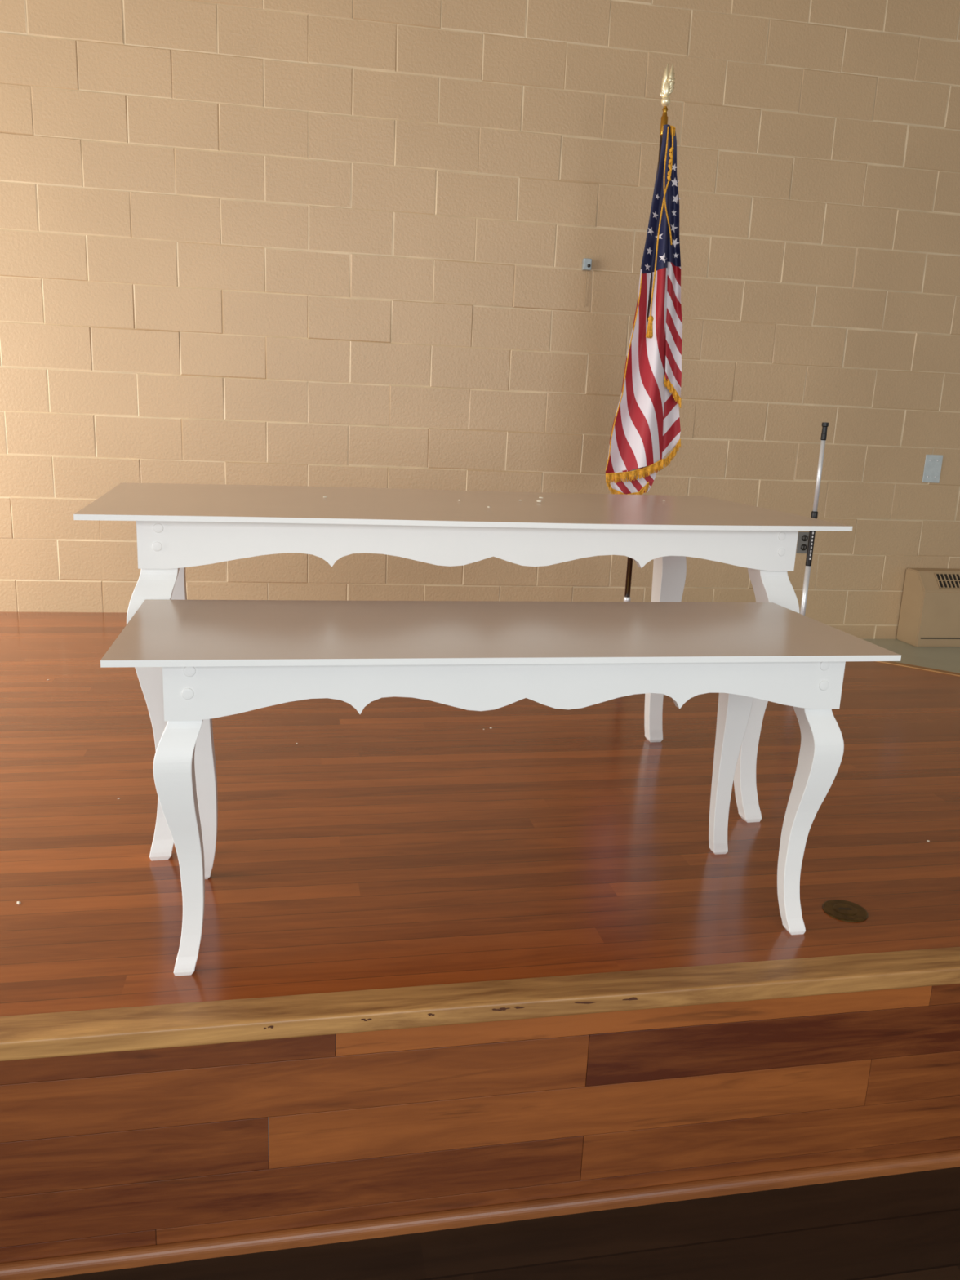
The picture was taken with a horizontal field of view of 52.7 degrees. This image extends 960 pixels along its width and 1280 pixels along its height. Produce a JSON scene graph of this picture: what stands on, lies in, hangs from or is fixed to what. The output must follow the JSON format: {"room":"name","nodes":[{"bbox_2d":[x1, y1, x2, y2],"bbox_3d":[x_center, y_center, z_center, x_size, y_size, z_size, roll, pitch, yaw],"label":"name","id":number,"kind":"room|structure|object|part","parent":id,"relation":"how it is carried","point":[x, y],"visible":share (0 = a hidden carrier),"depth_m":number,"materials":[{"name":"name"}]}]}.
{"room":"auditorium stage","nodes":[
{"label":"auditorium stage","id":0,"kind":"room"},
{"bbox_2d":[0,0,959,639],"bbox_3d":[-0.321,-2.024,4.723,10.970,4.977,0.014,0,13,-10],"label":"wall","id":1,"kind":"structure","parent":0,"point":[340,243],"depth_m":4.80,"materials":[{"name":"beige brick"}]},
{"bbox_2d":[582,257,591,306],"bbox_3d":[0.535,-1.805,4.899,0.042,0.228,0.038,0,13,-10],"label":"wall box","id":2,"kind":"object","parent":1,"relation":"attached to","point":[586,263],"visible":1,"depth_m":4.87,"materials":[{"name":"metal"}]},
{"bbox_2d":[795,531,808,553],"bbox_3d":[1.816,-0.546,5.437,0.075,0.120,0.012,0,13,-10],"label":"wall outlet","id":3,"kind":"object","parent":1,"relation":"attached to","point":[802,540],"visible":0.9,"depth_m":5.43,"materials":[{"name":"grey plastic"}]},
{"bbox_2d":[800,544,806,550],"bbox_3d":[1.816,-0.520,5.441,0.036,0.036,0.004,0,13,-10],"label":"socket","id":4,"kind":"object","parent":3,"relation":"attached to","point":[803,547],"depth_m":5.44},
{"bbox_2d":[801,534,808,541],"bbox_3d":[1.818,-0.570,5.429,0.036,0.036,0.004,0,13,-10],"label":"socket","id":5,"kind":"object","parent":3,"relation":"attached to","point":[804,537],"depth_m":5.43,"materials":[{"name":"black plastic"}]},
{"bbox_2d":[877,661,959,675],"bbox_3d":[2.367,0.214,4.237,3.907,0.034,0.046,12,16,35],"label":"trim","id":6,"kind":"structure","parent":1,"relation":"attached to","point":[886,662],"depth_m":4.46,"materials":[{"name":"brown wood"}]},
{"bbox_2d":[921,454,942,483],"bbox_3d":[2.550,-0.964,5.464,0.105,0.155,0.008,0,13,-10],"label":"wall plate","id":7,"kind":"object","parent":1,"relation":"attached to","point":[933,463],"visible":1,"depth_m":5.46,"materials":[{"name":"plastic"}]},
{"bbox_2d":[0,611,959,1016],"bbox_3d":[-0.568,0.264,3.492,8.635,0.030,3.512,0,13,-11],"label":"floor","id":8,"kind":"structure","parent":0,"point":[400,842],"depth_m":2.47,"materials":[{"name":"brown wood"}]},
{"bbox_2d":[73,482,852,860],"bbox_3d":[-0.067,0.029,2.715,1.830,0.824,0.843,-1,14,-14],"label":"console table","id":9,"kind":"object","parent":8,"relation":"on","point":[180,526],"visible":0.91,"depth_m":2.35,"materials":[{"name":"white paint"}]},
{"bbox_3d":[-0.741,0.122,2.226,0.110,0.809,0.099,-1,14,-14],"label":"leg","id":10,"kind":"part","parent":9,"relation":"part of","materials":[{"name":"white paint"}]},
{"bbox_3d":[-0.892,-0.029,2.843,0.110,0.809,0.099,-1,14,-14],"label":"leg","id":11,"kind":"part","parent":9,"relation":"part of","materials":[{"name":"white paint"}]},
{"bbox_3d":[0.605,-0.050,3.207,0.110,0.809,0.099,-1,14,-14],"label":"leg","id":12,"kind":"part","parent":9,"relation":"part of","materials":[{"name":"white paint"}]},
{"bbox_3d":[0.757,0.101,2.590,0.110,0.809,0.099,-1,14,-14],"label":"leg","id":13,"kind":"part","parent":9,"relation":"part of","materials":[{"name":"white paint"}]},
{"bbox_2d":[100,599,901,976],"bbox_3d":[0.034,0.279,2.088,1.490,0.633,0.530,0,13,-11],"label":"console table","id":14,"kind":"object","parent":8,"relation":"on","point":[217,658],"visible":1,"depth_m":1.88,"materials":[{"name":"white paint"}]},
{"bbox_3d":[-0.548,0.331,1.787,0.086,0.620,0.077,0,13,-11],"label":"leg","id":15,"kind":"part","parent":14,"relation":"part of","materials":[{"name":"white paint"}]},
{"bbox_3d":[-0.620,0.243,2.150,0.086,0.620,0.077,0,13,-11],"label":"leg","id":16,"kind":"part","parent":14,"relation":"part of","materials":[{"name":"white paint"}]},
{"bbox_3d":[0.616,0.239,2.392,0.086,0.620,0.077,0,13,-11],"label":"leg","id":17,"kind":"part","parent":14,"relation":"part of","materials":[{"name":"white paint"}]},
{"bbox_3d":[0.688,0.327,2.029,0.086,0.620,0.077,0,13,-11],"label":"leg","id":18,"kind":"part","parent":14,"relation":"part of","materials":[{"name":"white paint"}]},
{"bbox_2d":[623,63,675,601],"bbox_3d":[0.728,-1.168,4.296,0.270,2.498,0.270,2,13,0],"label":"flagpole","id":19,"kind":"object","parent":8,"relation":"on","point":[667,87],"visible":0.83,"depth_m":4.05,"materials":[{"name":"gold metal"}]},
{"bbox_2d":[605,124,682,494],"bbox_3d":[0.756,-1.384,4.210,0.331,1.561,0.176,3,13,4],"label":"flag","id":20,"kind":"object","parent":19,"relation":"hanging from","point":[646,427],"visible":1,"depth_m":4.25,"materials":[{"name":"fabric"}]},
{"bbox_3d":[0.629,-1.164,4.250,0.099,0.838,0.007,5,13,11],"label":"hem cord","id":21,"kind":"part","parent":20,"relation":"part of","materials":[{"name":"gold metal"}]},
{"bbox_3d":[0.771,-1.754,4.091,0.099,0.763,0.039,-7,16,-36],"label":"cord","id":22,"kind":"part","parent":20,"relation":"part of","materials":[{"name":"gold metal"}]},
{"bbox_2d":[800,422,828,615],"bbox_3d":[1.577,-0.473,4.581,0.251,1.084,0.222,2,13,0],"label":"pole stand","id":23,"kind":"object","parent":8,"relation":"on","point":[824,424],"visible":0.8,"depth_m":4.59,"materials":[{"name":"silver metal"}]},
{"bbox_2d":[822,899,868,922],"bbox_3d":[0.825,0.610,2.192,0.098,0.007,0.098,2,13,0],"label":"socket","id":24,"kind":"object","parent":8,"relation":"on","point":[842,910],"visible":1,"depth_m":2.19,"materials":[{"name":"gold metal"}]},
{"bbox_2d":[0,983,959,1263],"bbox_3d":[-0.237,0.919,1.826,8.635,0.455,0.026,0,13,-11],"label":"stage front","id":25,"kind":"structure","parent":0,"point":[108,1151],"depth_m":1.85,"materials":[{"name":"brown wood"}]},
{"bbox_2d":[0,946,959,1061],"bbox_3d":[-0.229,0.683,1.782,8.636,0.040,0.076,0,13,-11],"label":"trim","id":26,"kind":"structure","parent":25,"relation":"attached to","point":[42,1035],"depth_m":1.80,"materials":[{"name":"brown wood"}]},
{"bbox_2d":[0,1150,959,1279],"bbox_3d":[-0.242,1.131,1.856,8.635,0.028,0.016,0,13,-11],"label":"trim","id":27,"kind":"structure","parent":25,"relation":"attached to","point":[86,1263],"depth_m":1.89,"materials":[{"name":"brown wood"}]},
{"bbox_2d":[35,1166,959,1279],"bbox_3d":[1.145,1.784,-0.611,14.000,0.001,5.574,0,13,-11],"label":"floor","id":28,"kind":"structure","parent":0,"point":[906,1226],"depth_m":1.87,"materials":[{"name":"black"}]},
{"bbox_2d":[861,638,959,673],"bbox_3d":[3.838,0.332,4.493,6.169,0.001,3.427,2,13,0],"label":"floor","id":29,"kind":"structure","parent":0,"point":[946,659],"depth_m":5.31,"materials":[{"name":"brown wood"}]},
{"bbox_2d":[896,568,959,647],"bbox_3d":[2.999,-0.185,5.621,1.100,0.422,0.204,0,13,-10],"label":"wall heater","id":30,"kind":"object","parent":29,"relation":"on","point":[930,613],"visible":1,"depth_m":5.48,"materials":[{"name":"beige metal"}]},
{"bbox_2d":[934,573,959,589],"bbox_3d":[3.015,-0.332,5.530,0.899,0.080,0.228,2,13,0],"label":"grille","id":31,"kind":"object","parent":30,"relation":"attached to","point":[942,580],"depth_m":5.46,"materials":[{"name":"beige metal"}]}
]}

